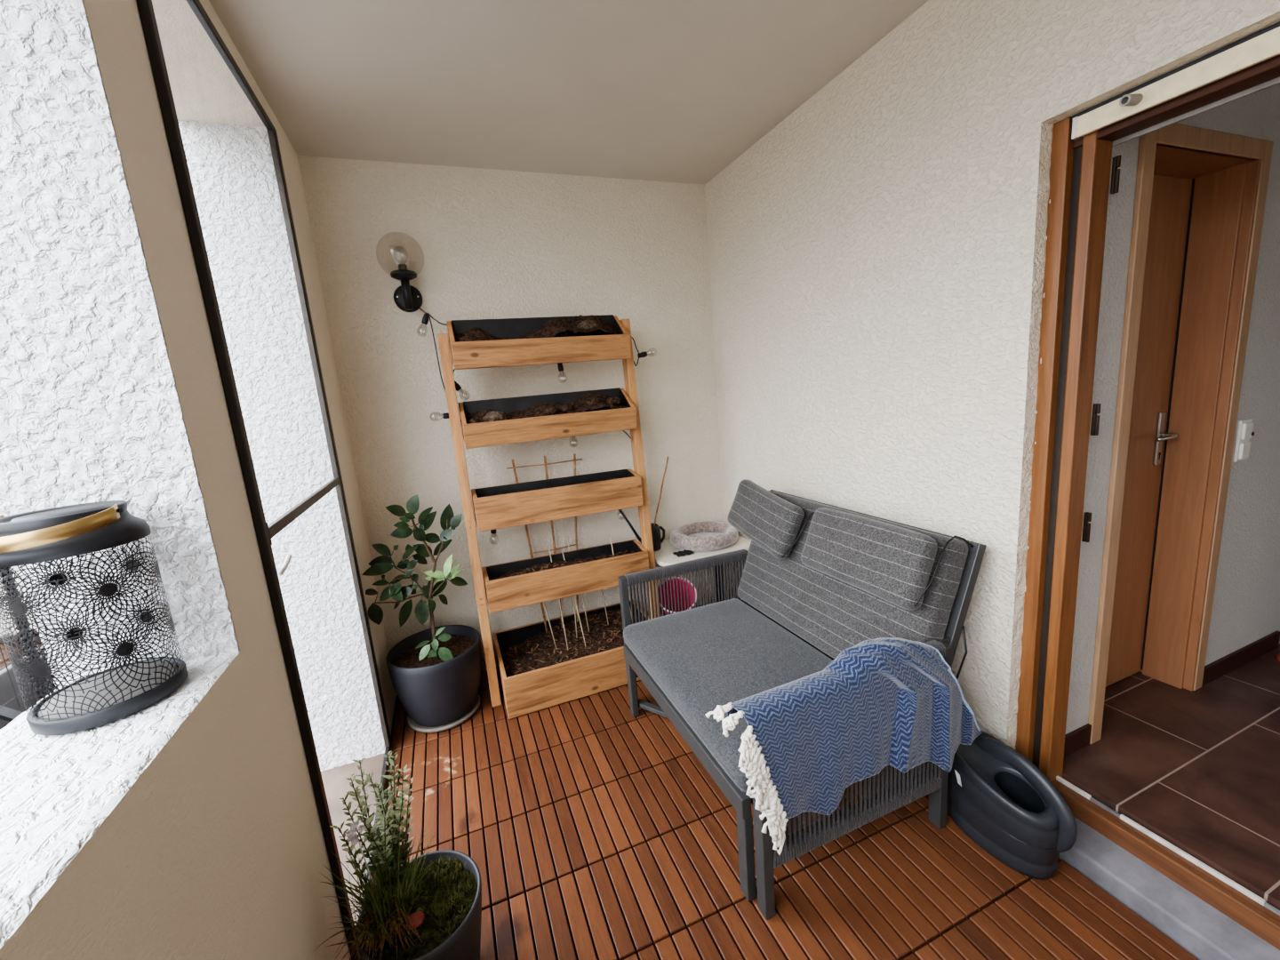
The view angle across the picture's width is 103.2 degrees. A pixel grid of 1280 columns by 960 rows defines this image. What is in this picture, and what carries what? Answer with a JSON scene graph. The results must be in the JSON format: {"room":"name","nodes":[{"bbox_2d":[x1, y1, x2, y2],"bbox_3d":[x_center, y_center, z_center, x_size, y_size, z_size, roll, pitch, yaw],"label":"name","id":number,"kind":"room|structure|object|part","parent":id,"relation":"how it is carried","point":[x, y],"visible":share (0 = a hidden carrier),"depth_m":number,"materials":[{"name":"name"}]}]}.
{"room":"balcony","nodes":[
{"label":"balcony","id":0,"kind":"room"},
{"bbox_2d":[0,0,396,959],"bbox_3d":[-0.791,0.176,0.579,0.265,2.663,4.195,-8,11,-20],"label":"wall","id":1,"kind":"structure","parent":0,"point":[186,825],"depth_m":0.88,"materials":[{"name":"beige paint"}]},
{"bbox_2d":[0,567,50,708],"bbox_3d":[-0.686,-0.113,-0.300,0.023,1.353,2.380,-8,11,-20],"label":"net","id":2,"kind":"object","parent":1,"relation":"attached to","point":[23,630],"visible":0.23,"depth_m":0.87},
{"bbox_2d":[0,628,55,729],"bbox_3d":[-1.001,0.511,0.506,0.272,0.225,1.320,-8,11,-20],"label":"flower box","id":3,"kind":"object","parent":1,"relation":"attached to","point":[10,711],"visible":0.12,"depth_m":0.90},
{"bbox_2d":[0,500,187,735],"bbox_3d":[-0.863,0.203,0.789,0.181,0.320,0.198,-8,11,-20],"label":"lantern","id":4,"kind":"object","parent":1,"relation":"on","point":[112,694],"visible":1,"depth_m":0.76,"materials":[{"name":"black metal"}]},
{"bbox_3d":[-0.870,0.071,0.719,0.166,0.037,0.108,-6,10,-7],"label":"handle","id":5,"kind":"part","parent":4,"relation":"part of","materials":[{"name":"gold metal"}]},
{"bbox_3d":[-0.876,0.075,0.774,0.180,0.058,0.180,-8,11,-20],"label":"lid","id":6,"kind":"part","parent":4,"relation":"part of","materials":[{"name":"black metal"}]},
{"bbox_3d":[-0.855,0.335,0.822,0.159,0.004,0.159,-9,11,-23],"label":"plate","id":7,"kind":"part","parent":4,"relation":"part of","materials":[{"name":"grey metal"}]},
{"bbox_2d":[136,0,391,959],"bbox_3d":[-1.036,0.030,1.596,0.027,2.496,0.983,-8,11,-20],"label":"window frame","id":8,"kind":"structure","parent":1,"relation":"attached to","point":[265,532],"depth_m":1.23,"materials":[{"name":"grey metal"}]},
{"bbox_3d":[-1.138,-1.179,1.373,0.018,0.030,0.915,-8,11,-20],"label":"rail","id":9,"kind":"part","parent":8,"relation":"part of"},
{"bbox_3d":[-0.942,1.239,1.816,0.018,0.030,0.915,-8,11,-20],"label":"rail","id":10,"kind":"part","parent":8,"relation":"part of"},
{"bbox_2d":[297,155,726,695],"bbox_3d":[-0.525,-0.269,2.896,2.490,2.663,0.200,-8,11,-20],"label":"wall","id":11,"kind":"structure","parent":0,"point":[479,244],"depth_m":2.66,"materials":[{"name":"beige paint"}]},
{"bbox_2d":[390,264,422,311],"bbox_3d":[-1.099,-0.967,2.351,0.202,0.336,0.202,-8,11,-20],"label":"wall lamp","id":12,"kind":"object","parent":11,"relation":"attached to","point":[407,298],"visible":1,"depth_m":2.36,"materials":[{"name":"black metal"}]},
{"bbox_2d":[398,264,407,269],"bbox_3d":[-1.099,-0.975,2.350,0.038,0.043,0.038,-8,11,-20],"label":"bulb socket","id":13,"kind":"object","parent":12,"relation":"attached to","point":[401,266],"depth_m":2.33,"materials":[{"name":"grey metal"}]},
{"bbox_3d":[-1.100,-0.880,2.395,0.037,0.150,0.094,-8,11,-20],"label":"arm","id":14,"kind":"part","parent":12,"relation":"part of","materials":[{"name":"black metal"}]},
{"bbox_3d":[-1.119,-0.878,2.447,0.128,0.128,0.024,-8,11,-20],"label":"plate","id":15,"kind":"part","parent":12,"relation":"part of","materials":[{"name":"black metal"}]},
{"bbox_2d":[417,306,447,391],"label":"string lights","id":16,"kind":"object","parent":11,"relation":"attached to","point":[425,321],"depth_m":2.37,"materials":[{"name":"black plastic"}]},
{"bbox_2d":[421,313,429,330],"bbox_3d":[-1.016,-0.725,2.376,0.065,0.105,0.045,-8,11,-20],"label":"socket","id":17,"kind":"object","parent":16,"relation":"attached to","point":[425,319],"depth_m":2.36,"materials":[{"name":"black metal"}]},
{"bbox_2d":[436,412,449,418],"label":"string lights","id":18,"kind":"object","parent":11,"relation":"attached to","point":[444,415],"depth_m":2.42,"materials":[{"name":"black plastic"}]},
{"bbox_2d":[436,412,449,418],"bbox_3d":[-0.947,-0.306,2.421,0.108,0.045,0.045,-8,11,-20],"label":"socket","id":19,"kind":"object","parent":18,"relation":"attached to","point":[444,415],"depth_m":2.42,"materials":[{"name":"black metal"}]},
{"bbox_2d":[454,380,463,394],"label":"string lights","id":20,"kind":"object","parent":11,"relation":"attached to","point":[458,388],"depth_m":2.42,"materials":[{"name":"black plastic"}]},
{"bbox_2d":[454,380,463,394],"bbox_3d":[-0.861,-0.430,2.437,0.078,0.100,0.045,-8,11,-20],"label":"socket","id":21,"kind":"object","parent":20,"relation":"attached to","point":[458,388],"depth_m":2.42,"materials":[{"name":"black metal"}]},
{"bbox_2d":[490,529,495,538],"label":"string lights","id":22,"kind":"object","parent":11,"relation":"attached to","point":[493,532],"depth_m":2.59,"materials":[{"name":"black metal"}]},
{"bbox_2d":[490,529,495,538],"bbox_3d":[-0.753,0.279,2.606,0.046,0.108,0.045,-8,11,-20],"label":"socket","id":23,"kind":"object","parent":22,"relation":"attached to","point":[493,532],"depth_m":2.59,"materials":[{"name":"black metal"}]},
{"bbox_2d":[557,362,563,376],"label":"string lights","id":24,"kind":"object","parent":11,"relation":"attached to","point":[560,366],"depth_m":2.59,"materials":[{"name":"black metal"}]},
{"bbox_2d":[557,362,563,376],"bbox_3d":[-0.401,-0.554,2.609,0.046,0.108,0.045,-8,11,-20],"label":"socket","id":25,"kind":"object","parent":24,"relation":"attached to","point":[560,366],"depth_m":2.59,"materials":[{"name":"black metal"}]},
{"bbox_2d":[631,336,651,366],"label":"string lights","id":26,"kind":"object","parent":11,"relation":"attached to","point":[643,354],"depth_m":2.69,"materials":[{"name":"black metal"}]},
{"bbox_2d":[637,351,651,358],"bbox_3d":[0.039,-0.679,2.706,0.108,0.048,0.045,-8,11,-20],"label":"socket","id":27,"kind":"object","parent":26,"relation":"attached to","point":[643,354],"depth_m":2.69,"materials":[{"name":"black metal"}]},
{"bbox_2d":[208,0,928,184],"bbox_3d":[0.177,-1.330,0.682,2.550,0.100,4.295,-8,11,-20],"label":"ceiling","id":28,"kind":"structure","parent":0,"point":[668,91],"depth_m":1.80,"materials":[{"name":"white paint"}]},
{"bbox_2d":[320,666,1197,959],"bbox_3d":[-0.147,1.381,0.960,3.190,0.061,4.139,-8,11,-20],"label":"floor","id":29,"kind":"structure","parent":0,"point":[592,829],"depth_m":1.57,"materials":[{"name":"brown wood"}]},
{"bbox_2d":[318,750,481,959],"bbox_3d":[-0.575,0.978,1.201,0.355,0.705,0.352,-6,10,-9],"label":"herb pot","id":30,"kind":"object","parent":29,"relation":"on","point":[445,885],"visible":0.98,"depth_m":1.21,"materials":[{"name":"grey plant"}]},
{"bbox_2d":[406,910,424,928],"bbox_3d":[-0.536,1.051,1.212,0.040,0.031,0.037,-8,11,-20],"label":"pebble","id":31,"kind":"object","parent":30,"relation":"on","point":[418,917],"visible":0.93,"depth_m":1.20,"materials":[{"name":"stone"}]},
{"bbox_3d":[-0.530,1.177,1.276,0.286,0.281,0.286,-8,11,-20],"label":"pot","id":32,"kind":"part","parent":30,"relation":"part of","materials":[{"name":"grey ceramic"}]},
{"bbox_2d":[361,494,481,732],"bbox_3d":[-1.001,0.594,2.386,0.424,1.096,0.418,-3,11,11],"label":"potted shrub","id":33,"kind":"object","parent":29,"relation":"on","point":[435,672],"visible":1,"depth_m":2.33,"materials":[{"name":"green plant"}]},
{"bbox_2d":[386,624,481,726],"bbox_3d":[-0.969,0.951,2.451,0.418,0.336,0.418,-8,11,-20],"label":"pot","id":34,"kind":"object","parent":29,"relation":"on","point":[440,688],"depth_m":2.34,"materials":[{"name":"grey ceramic"}]},
{"bbox_2d":[437,314,658,719],"bbox_3d":[-0.407,0.122,2.585,0.932,1.867,0.507,-8,11,-20],"label":"planter","id":35,"kind":"object","parent":29,"relation":"on","point":[534,676],"visible":0.95,"depth_m":2.49,"materials":[{"name":"brown wood"}]},
{"bbox_3d":[-0.812,0.221,2.427,0.044,1.795,0.196,-8,11,-20],"label":"rail","id":36,"kind":"part","parent":35,"relation":"part of","materials":[{"name":"brown wood"}]},
{"bbox_2d":[506,453,582,631],"bbox_3d":[-0.472,0.378,2.813,0.408,1.036,0.024,-8,11,-20],"label":"trellis","id":37,"kind":"object","parent":35,"relation":"on","point":[574,460],"visible":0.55,"depth_m":2.79,"materials":[{"name":"wood"}]},
{"bbox_2d":[543,601,557,649],"bbox_3d":[-0.493,0.693,2.658,0.094,0.466,0.008,0,11,22],"label":"cane","id":38,"kind":"object","parent":35,"relation":"in","point":[543,602],"visible":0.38,"depth_m":2.66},
{"bbox_2d":[548,546,568,650],"bbox_3d":[-0.425,0.638,2.665,0.008,0.571,0.127,-10,12,-29],"label":"cane","id":39,"kind":"object","parent":35,"relation":"in","point":[548,547],"visible":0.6,"depth_m":2.66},
{"bbox_2d":[567,536,577,638],"bbox_3d":[-0.364,0.597,2.752,0.008,0.591,0.080,-5,10,0],"label":"cane","id":40,"kind":"object","parent":35,"relation":"in","point":[567,536],"visible":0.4,"depth_m":2.76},
{"bbox_2d":[561,552,586,646],"bbox_3d":[-0.343,0.648,2.688,0.008,0.531,0.152,-13,13,-37],"label":"cane","id":41,"kind":"object","parent":35,"relation":"in","point":[562,552],"visible":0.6,"depth_m":2.68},
{"bbox_2d":[572,548,589,632],"bbox_3d":[-0.321,0.624,2.781,0.050,0.520,0.007,-3,10,7],"label":"cane","id":42,"kind":"object","parent":35,"relation":"in","point":[572,548],"visible":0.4,"depth_m":2.80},
{"bbox_2d":[601,589,608,624],"bbox_3d":[-0.215,0.622,2.844,0.050,0.476,0.007,-3,10,7],"label":"cane","id":43,"kind":"object","parent":35,"relation":"in","point":[602,589],"visible":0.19,"depth_m":2.86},
{"bbox_2d":[609,533,620,601],"bbox_3d":[-0.121,0.576,2.787,0.008,0.581,0.067,-12,12,-33],"label":"cane","id":44,"kind":"object","parent":35,"relation":"in","point":[610,533],"visible":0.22,"depth_m":2.77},
{"bbox_3d":[0.011,0.078,2.732,0.041,1.835,0.196,-8,11,-20],"label":"rail","id":45,"kind":"part","parent":35,"relation":"part of","materials":[{"name":"brown wood"}]},
{"bbox_2d":[658,576,696,615],"bbox_3d":[0.203,0.747,2.938,0.228,0.382,0.354,-6,10,-7],"label":"bucket","id":46,"kind":"object","parent":29,"relation":"on","point":[678,580],"visible":0.3,"depth_m":2.96,"materials":[{"name":"plastic"}]},
{"bbox_2d":[653,536,751,601],"bbox_3d":[0.352,0.650,3.024,0.600,0.550,0.430,-8,11,-20],"label":"side table","id":47,"kind":"object","parent":29,"relation":"on","point":[664,556],"visible":0.14,"depth_m":2.85,"materials":[{"name":"white laminate"}]},
{"bbox_2d":[619,509,664,551],"bbox_3d":[0.016,0.278,2.916,0.276,0.269,0.104,-8,11,-20],"label":"watering can","id":48,"kind":"object","parent":47,"relation":"on","point":[657,540],"visible":0.61,"depth_m":2.90,"materials":[{"name":"black plastic"}]},
{"bbox_3d":[-0.036,0.277,2.885,0.158,0.248,0.024,-9,11,-24],"label":"spout","id":49,"kind":"part","parent":48,"relation":"part of","materials":[{"name":"black plastic"}]},
{"bbox_2d":[653,456,668,526],"bbox_3d":[0.117,0.102,2.964,0.181,0.458,0.011,-13,13,-38],"label":"stick","id":50,"kind":"object","parent":48,"relation":"in","point":[668,457],"visible":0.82,"depth_m":2.96,"materials":[{"name":"wood"}]},
{"bbox_3d":[0.122,0.319,2.964,0.056,0.107,0.016,-8,11,-20],"label":"handle","id":51,"kind":"part","parent":48,"relation":"part of","materials":[{"name":"black plastic"}]},
{"bbox_2d":[672,549,694,556],"bbox_3d":[0.242,0.407,2.830,0.102,0.014,0.072,-8,11,-20],"label":"cloth","id":52,"kind":"object","parent":47,"relation":"on","point":[684,552],"visible":1,"depth_m":2.82,"materials":[{"name":"black fabric"}]},
{"bbox_2d":[670,520,739,551],"bbox_3d":[0.379,0.324,2.996,0.426,0.095,0.398,-7,11,-15],"label":"bed","id":53,"kind":"object","parent":47,"relation":"on","point":[706,535],"visible":0.98,"depth_m":2.90,"materials":[{"name":"beige fur"}]},
{"bbox_2d":[688,532,719,537],"bbox_3d":[0.378,0.345,2.999,0.307,0.015,0.290,-8,11,-20],"label":"cushion","id":54,"kind":"object","parent":53,"relation":"on","point":[690,534],"depth_m":3.07,"materials":[{"name":"white fabric"}]},
{"bbox_2d":[617,489,986,919],"bbox_3d":[0.513,0.637,1.998,0.916,0.919,1.133,-8,11,-20],"label":"sofa","id":55,"kind":"object","parent":29,"relation":"on","point":[900,789],"visible":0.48,"depth_m":1.59,"materials":[{"name":"metal"}]},
{"bbox_3d":[-0.053,0.757,2.351,0.032,0.646,0.043,-8,11,-20],"label":"leg","id":56,"kind":"part","parent":55,"relation":"part of","materials":[{"name":"metal"}]},
{"bbox_3d":[-0.036,0.947,2.325,0.028,0.281,0.045,-8,11,-20],"label":"leg","id":57,"kind":"part","parent":55,"relation":"part of","materials":[{"name":"metal"}]},
{"bbox_3d":[0.118,0.846,1.861,0.030,0.065,0.982,-8,11,-20],"label":"seat rail","id":58,"kind":"part","parent":55,"relation":"part of","materials":[{"name":"metal"}]},
{"bbox_2d":[623,598,832,791],"bbox_3d":[0.381,0.718,1.943,0.618,0.107,1.003,-8,11,-20],"label":"seat cushion","id":59,"kind":"object","parent":55,"relation":"on","point":[704,658],"visible":0.64,"depth_m":1.91,"materials":[{"name":"grey fabric"}]},
{"bbox_3d":[0.306,1.077,1.462,0.028,0.281,0.045,-8,11,-20],"label":"leg","id":60,"kind":"part","parent":55,"relation":"part of","materials":[{"name":"metal"}]},
{"bbox_3d":[0.333,0.904,1.378,0.032,0.646,0.043,-8,11,-20],"label":"leg","id":61,"kind":"part","parent":55,"relation":"part of","materials":[{"name":"metal"}]},
{"bbox_2d":[727,479,814,559],"bbox_3d":[0.573,0.168,2.293,0.246,0.283,0.520,-12,13,-36],"label":"headrest pillow","id":62,"kind":"object","parent":55,"relation":"attached to","point":[773,523],"visible":0.99,"depth_m":2.22,"materials":[{"name":"grey fabric"}]},
{"bbox_2d":[705,637,982,855],"bbox_3d":[0.618,0.690,1.425,0.904,0.457,0.147,-8,11,-19],"label":"throw blanket","id":63,"kind":"object","parent":55,"relation":"on","point":[897,702],"visible":1,"depth_m":1.38,"materials":[{"name":"blue fabric"}]},
{"bbox_2d":[737,490,968,658],"bbox_3d":[0.755,0.385,2.039,0.275,0.533,0.995,-8,11,-20],"label":"cushion","id":64,"kind":"object","parent":55,"relation":"on","point":[834,615],"visible":0.59,"depth_m":1.90,"materials":[{"name":"grey fabric"}]},
{"bbox_3d":[0.795,0.460,2.107,0.238,0.597,1.028,-8,11,-20],"label":"panel","id":65,"kind":"part","parent":55,"relation":"part of","materials":[{"name":"grey fabric"}]},
{"bbox_3d":[0.795,0.460,2.107,0.268,0.655,1.088,-8,11,-20],"label":"frame","id":66,"kind":"part","parent":55,"relation":"part of","materials":[{"name":"metal"}]},
{"bbox_2d":[800,507,973,610],"bbox_3d":[0.835,0.243,1.792,0.275,0.237,0.520,-9,11,-21],"label":"headrest pillow","id":67,"kind":"object","parent":55,"relation":"attached to","point":[892,564],"visible":1,"depth_m":1.67,"materials":[{"name":"grey fabric"}]},
{"bbox_3d":[0.953,0.816,1.610,0.032,0.636,0.043,-8,11,-20],"label":"leg","id":68,"kind":"part","parent":55,"relation":"part of","materials":[{"name":"metal"}]},
{"bbox_3d":[0.994,0.621,1.623,0.118,0.304,0.013,-8,11,-15],"label":"release cord","id":69,"kind":"part","parent":55,"relation":"part of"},
{"bbox_2d":[946,730,1077,879],"bbox_3d":[1.087,0.965,1.647,0.174,0.308,0.546,-8,11,-20],"label":"watering can","id":70,"kind":"object","parent":29,"relation":"on","point":[997,797],"visible":0.88,"depth_m":1.51,"materials":[{"name":"plastic"}]},
{"bbox_3d":[1.135,0.940,1.568,0.057,0.238,0.371,-8,11,-20],"label":"handle","id":71,"kind":"part","parent":70,"relation":"part of","materials":[{"name":"plastic"}]},
{"bbox_2d":[704,0,1279,749],"bbox_3d":[1.279,-0.133,1.353,0.152,2.663,4.195,-8,11,-20],"label":"wall","id":72,"kind":"structure","parent":0,"point":[876,257],"depth_m":1.74,"materials":[{"name":"beige paint"}]},
{"bbox_2d":[1015,54,1279,950],"bbox_3d":[1.561,0.148,0.773,0.104,2.035,1.742,-8,11,-20],"label":"door frame","id":73,"kind":"structure","parent":72,"relation":"in","point":[1080,168],"depth_m":1.44,"materials":[{"name":"brown wood"}]},
{"bbox_3d":[1.230,0.033,1.547,0.055,2.035,0.043,-8,11,-20],"label":"post","id":74,"kind":"part","parent":73,"relation":"part of","materials":[{"name":"brown wood"}]},
{"bbox_3d":[1.275,0.038,1.498,0.075,2.035,0.031,-8,11,-20],"label":"post","id":75,"kind":"part","parent":73,"relation":"part of","materials":[{"name":"brown wood"}]},
{"bbox_2d":[1058,816,1279,959],"bbox_3d":[1.571,1.210,0.914,0.108,0.120,1.800,-8,11,-20],"label":"door sill","id":76,"kind":"structure","parent":72,"relation":"attached to","point":[1199,928],"depth_m":1.33,"materials":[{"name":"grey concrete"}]},
{"bbox_2d":[1071,21,1279,139],"bbox_3d":[1.428,-0.808,0.556,0.061,0.060,1.685,-8,11,-20],"label":"roller shutter","id":77,"kind":"object","parent":72,"relation":"attached to","point":[1260,46],"visible":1,"depth_m":1.13,"materials":[{"name":"white plastic"}]},
{"bbox_2d":[1062,643,1279,910],"bbox_3d":[2.956,1.001,1.051,2.465,0.100,3.100,-8,11,-20],"label":"floor","id":78,"kind":"structure","parent":0,"point":[1199,769],"depth_m":1.66,"materials":[{"name":"brown tile"}]},
{"bbox_2d":[1274,653,1279,661],"bbox_3d":[2.770,0.745,2.058,0.088,0.064,0.243,-8,11,-20],"label":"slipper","id":79,"kind":"object","parent":78,"relation":"on","point":[1277,655],"visible":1,"depth_m":2.16,"materials":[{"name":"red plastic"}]},
{"bbox_2d":[1065,83,1279,734],"bbox_3d":[2.392,-0.391,2.025,2.450,2.570,0.200,-8,11,-20],"label":"wall","id":80,"kind":"structure","parent":0,"point":[1245,610],"depth_m":1.79,"materials":[{"name":"white paint"}]},
{"bbox_2d":[1064,723,1091,757],"bbox_3d":[1.485,0.904,1.745,0.214,0.075,0.012,-8,11,-20],"label":"baseboard","id":81,"kind":"structure","parent":80,"relation":"attached to","point":[1078,739],"depth_m":1.75,"materials":[{"name":"brown tile"}]},
{"bbox_2d":[1088,122,1273,743],"bbox_3d":[1.797,-0.109,1.820,0.717,1.985,0.210,-8,11,-20],"label":"door","id":82,"kind":"structure","parent":80,"relation":"in","point":[1201,193],"depth_m":1.84,"materials":[{"name":"brown wood"}]},
{"bbox_3d":[1.993,-0.158,1.945,0.034,0.205,0.010,-8,11,-20],"label":"handle plate","id":83,"kind":"part","parent":82,"relation":"part of","materials":[{"name":"metal"}]},
{"bbox_3d":[1.948,-0.161,1.896,0.134,0.018,0.059,-8,11,-20],"label":"handle","id":84,"kind":"part","parent":82,"relation":"part of","materials":[{"name":"metal"}]},
{"bbox_2d":[1201,631,1279,686],"bbox_3d":[2.529,0.748,2.135,0.635,0.075,0.012,-8,11,-20],"label":"baseboard","id":85,"kind":"structure","parent":80,"relation":"attached to","point":[1226,664],"depth_m":2.12,"materials":[{"name":"brown tile"}]},
{"bbox_2d":[1232,418,1254,462],"bbox_3d":[2.249,-0.147,1.885,0.080,0.155,0.021,-8,11,-20],"label":"light switch","id":86,"kind":"object","parent":80,"relation":"attached to","point":[1244,433],"visible":1,"depth_m":1.88,"materials":[{"name":"beige plastic"}]}
]}

